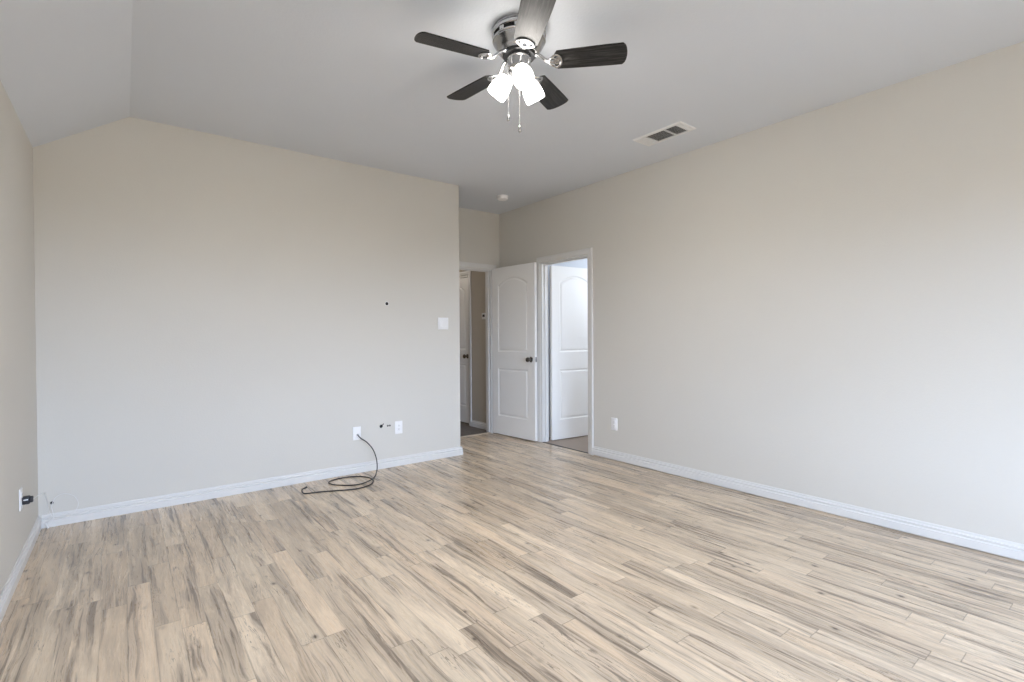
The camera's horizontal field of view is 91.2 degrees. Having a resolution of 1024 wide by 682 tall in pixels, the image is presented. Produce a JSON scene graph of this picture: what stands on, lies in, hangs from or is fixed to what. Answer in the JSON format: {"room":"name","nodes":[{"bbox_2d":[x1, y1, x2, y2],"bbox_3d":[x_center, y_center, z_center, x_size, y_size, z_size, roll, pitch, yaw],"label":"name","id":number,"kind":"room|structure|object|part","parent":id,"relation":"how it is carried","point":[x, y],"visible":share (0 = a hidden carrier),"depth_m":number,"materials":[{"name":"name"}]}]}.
{"room":"empty bedroom","nodes":[
{"label":"empty bedroom","id":0,"kind":"room"},
{"bbox_2d":[0,80,37,593],"bbox_3d":[-1.075,0.002,0.576,0.120,2.397,6.668,-1,1,-38],"label":"wall","id":1,"kind":"structure","parent":0,"point":[18,392],"depth_m":2.57,"materials":[{"name":"paint"}]},
{"bbox_2d":[0,516,41,623],"bbox_3d":[-1.015,1.157,0.629,0.015,0.083,6.428,-1,1,-38],"label":"baseboard","id":2,"kind":"structure","parent":1,"relation":"attached to","point":[6,595],"depth_m":2.49,"materials":[{"name":"wood"}]},
{"bbox_2d":[19,487,22,510],"bbox_3d":[-2.569,0.827,2.625,0.009,0.112,0.070,-1,1,-38],"label":"wall outlet","id":3,"kind":"object","parent":1,"relation":"attached to","point":[20,489],"visible":0.99,"depth_m":2.60,"materials":[{"name":"white plastic"}]},
{"bbox_2d":[22,495,33,504],"bbox_3d":[-2.549,0.836,2.640,0.042,0.040,0.038,-1,1,-38],"label":"plug adapter","id":4,"kind":"object","parent":3,"relation":"attached to","point":[28,499],"visible":1,"depth_m":2.63,"materials":[{"name":"black plastic"}]},
{"bbox_2d":[33,492,78,528],"bbox_3d":[-2.684,1.007,2.954,0.163,0.350,0.659,-1,1,-38],"label":"cord","id":5,"kind":"object","parent":4,"relation":"attached to","point":[46,525],"visible":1,"depth_m":3.16,"materials":[{"name":"plastic"}]},
{"bbox_2d":[0,0,132,146],"bbox_3d":[-0.891,-1.370,0.711,0.606,0.500,6.668,-1,1,-38],"label":"ceiling","id":6,"kind":"structure","parent":0,"point":[65,65],"depth_m":2.45,"materials":[{"name":"paint"}]},
{"bbox_2d":[33,117,459,520],"bbox_3d":[-1.980,-0.192,4.395,3.130,2.718,0.721,-1,1,-38],"label":"wall","id":7,"kind":"structure","parent":0,"point":[211,310],"depth_m":3.80,"materials":[{"name":"paint"}]},
{"bbox_2d":[41,446,462,528],"bbox_3d":[-1.956,1.125,4.411,3.130,0.083,0.735,-1,1,-38],"label":"baseboard","id":8,"kind":"structure","parent":7,"relation":"attached to","point":[120,508],"depth_m":3.80,"materials":[{"name":"wood"}]},
{"bbox_2d":[353,426,360,439],"bbox_3d":[-1.361,0.814,4.410,0.072,0.116,0.022,-1,1,-38],"label":"outlet","id":9,"kind":"object","parent":7,"relation":"attached to","point":[356,430],"visible":1,"depth_m":4.41,"materials":[{"name":"white plastic"}]},
{"bbox_2d":[395,421,401,433],"bbox_3d":[-1.052,0.803,4.659,0.074,0.118,0.009,-1,1,-38],"label":"wall outlet","id":10,"kind":"object","parent":7,"relation":"attached to","point":[398,424],"visible":1,"depth_m":4.65,"materials":[{"name":"white plastic"}]},
{"bbox_2d":[438,318,447,328],"bbox_3d":[-0.677,-0.172,4.941,0.116,0.116,0.012,-1,1,-38],"label":"light switch","id":11,"kind":"object","parent":7,"relation":"attached to","point":[442,322],"visible":1,"depth_m":4.94,"materials":[{"name":"white plastic"}]},
{"bbox_2d":[459,270,485,422],"bbox_3d":[-1.148,-0.089,7.565,0.120,2.440,3.031,-1,1,-38],"label":"wall","id":12,"kind":"structure","parent":0,"point":[478,325],"depth_m":6.55,"materials":[{"name":"paint"}]},
{"bbox_2d":[459,277,468,422],"bbox_3d":[-0.780,0.124,7.023,0.112,1.985,0.696,-1,1,-38],"label":"door","id":13,"kind":"structure","parent":12,"relation":"in","point":[463,282],"depth_m":6.88,"materials":[{"name":"wood"}]},
{"bbox_2d":[459,271,471,425],"bbox_3d":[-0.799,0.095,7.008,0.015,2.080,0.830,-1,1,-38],"label":"trim","id":14,"kind":"structure","parent":12,"relation":"attached to","point":[463,273],"depth_m":6.69,"materials":[{"name":"wood"}]},
{"bbox_2d":[471,420,485,429],"bbox_3d":[-0.403,1.095,6.514,0.015,0.083,0.446,-1,1,-38],"label":"baseboard","id":15,"kind":"structure","parent":12,"relation":"attached to","point":[477,424],"depth_m":6.55,"materials":[{"name":"wood"}]},
{"bbox_2d":[459,207,499,399],"bbox_3d":[-0.594,-0.216,6.000,1.268,2.718,0.120,-1,1,-38],"label":"wall","id":16,"kind":"structure","parent":0,"point":[478,230],"depth_m":6.07,"materials":[{"name":"paint"}]},
{"bbox_2d":[460,432,490,437],"bbox_3d":[-0.625,1.140,5.953,0.890,0.008,0.044,-1,1,-38],"label":"trim","id":17,"kind":"structure","parent":16,"relation":"attached to","point":[487,432],"depth_m":6.08,"materials":[{"name":"brown wood"}]},
{"bbox_2d":[459,261,495,432],"bbox_3d":[-0.597,0.134,6.000,0.800,2.020,0.120,-1,1,-38],"label":"trim","id":18,"kind":"structure","parent":16,"relation":"attached to","point":[488,273],"depth_m":6.21,"materials":[{"name":"wood"}]},
{"bbox_2d":[0,421,1023,681],"bbox_3d":[0.407,1.187,4.104,6.758,0.060,10.420,-1,1,-38],"label":"floor","id":19,"kind":"structure","parent":0,"point":[507,558],"depth_m":2.38,"materials":[{"name":"laminate"}]},
{"bbox_2d":[301,435,377,493],"bbox_3d":[-1.336,0.998,4.090,0.384,0.339,0.692,0,1,26],"label":"coiled cable","id":20,"kind":"object","parent":19,"relation":"on","point":[358,435],"visible":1,"depth_m":4.07,"materials":[{"name":"black rubber"}]},
{"bbox_2d":[548,259,586,429],"bbox_3d":[1.812,-0.089,5.842,2.380,2.440,2.020,-1,1,-38],"label":"wall","id":21,"kind":"structure","parent":0,"point":[582,263],"depth_m":5.94,"materials":[{"name":"paint"}]},
{"bbox_2d":[550,265,587,439],"bbox_3d":[0.738,0.132,5.891,0.722,1.985,0.169,-1,1,-33],"label":"door","id":22,"kind":"structure","parent":21,"relation":"in","point":[568,285],"depth_m":5.82,"materials":[{"name":"wood"}]},
{"bbox_2d":[130,0,1023,213],"bbox_3d":[0.625,-1.595,2.340,3.792,0.100,7.389,-1,1,-38],"label":"ceiling","id":23,"kind":"structure","parent":0,"point":[350,81],"depth_m":2.89,"materials":[{"name":"paint"}]},
{"bbox_2d":[497,195,507,200],"bbox_3d":[-0.102,-1.549,5.442,0.126,0.046,0.126,-1,1,-38],"label":"smoke detector","id":24,"kind":"object","parent":23,"relation":"attached to","point":[499,197],"visible":1,"depth_m":5.40,"materials":[{"name":"white plastic"}]},
{"bbox_2d":[414,0,626,132],"bbox_3d":[0.011,-1.277,2.497,1.007,0.532,0.996,-1,1,-38],"label":"ceiling fan","id":25,"kind":"object","parent":23,"relation":"hanging from","point":[519,38],"visible":1,"depth_m":2.42,"materials":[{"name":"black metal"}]},
{"bbox_3d":[-0.276,-1.373,2.331,0.352,0.006,0.136,-1,13,-27],"label":"blade","id":26,"kind":"part","parent":25,"relation":"part of","materials":[{"name":"black wood"}]},
{"bbox_3d":[-0.209,-1.377,2.734,0.352,0.006,0.136,0,13,45],"label":"blade","id":27,"kind":"part","parent":25,"relation":"part of","materials":[{"name":"brown wood"}]},
{"bbox_3d":[-0.061,-1.266,2.513,0.123,0.127,0.101,0,1,15],"label":"lamp shade","id":28,"kind":"part","parent":25,"relation":"part of","materials":[{"name":"white glass"}]},
{"bbox_2d":[504,71,512,79],"bbox_3d":[-0.020,-1.320,2.502,0.050,0.049,0.050,0,1,15],"label":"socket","id":29,"kind":"object","parent":25,"relation":"attached to","point":[507,76],"depth_m":2.48,"materials":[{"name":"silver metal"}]},
{"bbox_3d":[0.036,-1.200,2.432,0.006,0.315,0.008,0,1,0],"label":"pull chain","id":30,"kind":"part","parent":25,"relation":"part of","materials":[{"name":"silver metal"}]},
{"bbox_3d":[0.050,-1.277,2.398,0.056,0.077,0.072,0,1,-9],"label":"bulb","id":31,"kind":"part","parent":25,"relation":"part of","materials":[{"name":"white glass"}]},
{"bbox_3d":[0.052,-1.266,2.388,0.101,0.127,0.123,0,1,-9],"label":"lamp shade","id":32,"kind":"part","parent":25,"relation":"part of","materials":[{"name":"white glass"}]},
{"bbox_3d":[0.107,-1.268,2.558,0.101,0.127,0.123,0,1,45],"label":"lamp shade","id":33,"kind":"part","parent":25,"relation":"part of","materials":[{"name":"white glass"}]},
{"bbox_3d":[0.087,-1.373,2.142,0.136,0.006,0.352,12,-1,-8],"label":"blade","id":34,"kind":"part","parent":25,"relation":"part of","materials":[{"name":"brown wood"}]},
{"bbox_3d":[0.196,-1.380,2.795,0.136,0.006,0.352,-14,-6,27],"label":"blade","id":35,"kind":"part","parent":25,"relation":"part of","materials":[{"name":"black wood"}]},
{"bbox_3d":[0.379,-1.378,2.429,0.352,0.006,0.136,0,-11,9],"label":"blade","id":36,"kind":"part","parent":25,"relation":"part of","materials":[{"name":"black wood"}]},
{"bbox_2d":[633,121,695,145],"bbox_3d":[1.143,-1.554,3.786,0.200,0.018,0.424,-1,1,-38],"label":"ceiling vent","id":37,"kind":"object","parent":23,"relation":"in","point":[678,128],"visible":1,"depth_m":3.77,"materials":[{"name":"metal"}]},
{"bbox_2d":[499,41,1023,561],"bbox_3d":[2.114,-0.205,3.425,0.100,2.718,7.269,-1,1,-38],"label":"wall","id":38,"kind":"structure","parent":0,"point":[827,302],"depth_m":3.32,"materials":[{"name":"paint"}]},
{"bbox_2d":[492,262,537,440],"bbox_3d":[0.020,0.121,5.921,0.169,2.015,0.760,-1,1,-43],"label":"door","id":39,"kind":"structure","parent":38,"relation":"in","point":[514,288],"depth_m":5.88,"materials":[{"name":"wood"}]},
{"bbox_3d":[0.192,0.210,5.663,0.067,0.064,0.064,-1,1,-43],"label":"knob","id":40,"kind":"part","parent":39,"relation":"part of","materials":[{"name":"black metal"}]},
{"bbox_2d":[536,247,593,454],"bbox_3d":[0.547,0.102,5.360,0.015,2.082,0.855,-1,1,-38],"label":"trim","id":41,"kind":"structure","parent":38,"relation":"attached to","point":[589,251],"depth_m":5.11,"materials":[{"name":"wood"}]},
{"bbox_2d":[543,442,587,452],"bbox_3d":[0.568,1.141,5.382,0.024,0.004,0.701,-1,1,-38],"label":"trim","id":42,"kind":"structure","parent":38,"relation":"attached to","point":[543,442],"depth_m":5.36,"materials":[{"name":"grey metal"}]},
{"bbox_2d":[611,417,616,430],"bbox_3d":[0.981,0.797,4.816,0.009,0.118,0.074,-1,1,-38],"label":"wall outlet","id":43,"kind":"object","parent":38,"relation":"attached to","point":[613,420],"visible":1,"depth_m":4.81,"materials":[{"name":"white plastic"}]},
{"bbox_2d":[593,446,1023,560],"bbox_3d":[2.521,1.107,2.828,0.015,0.083,5.575,-1,1,-38],"label":"baseboard","id":44,"kind":"structure","parent":38,"relation":"attached to","point":[989,544],"depth_m":3.28,"materials":[{"name":"wood"}]}
]}

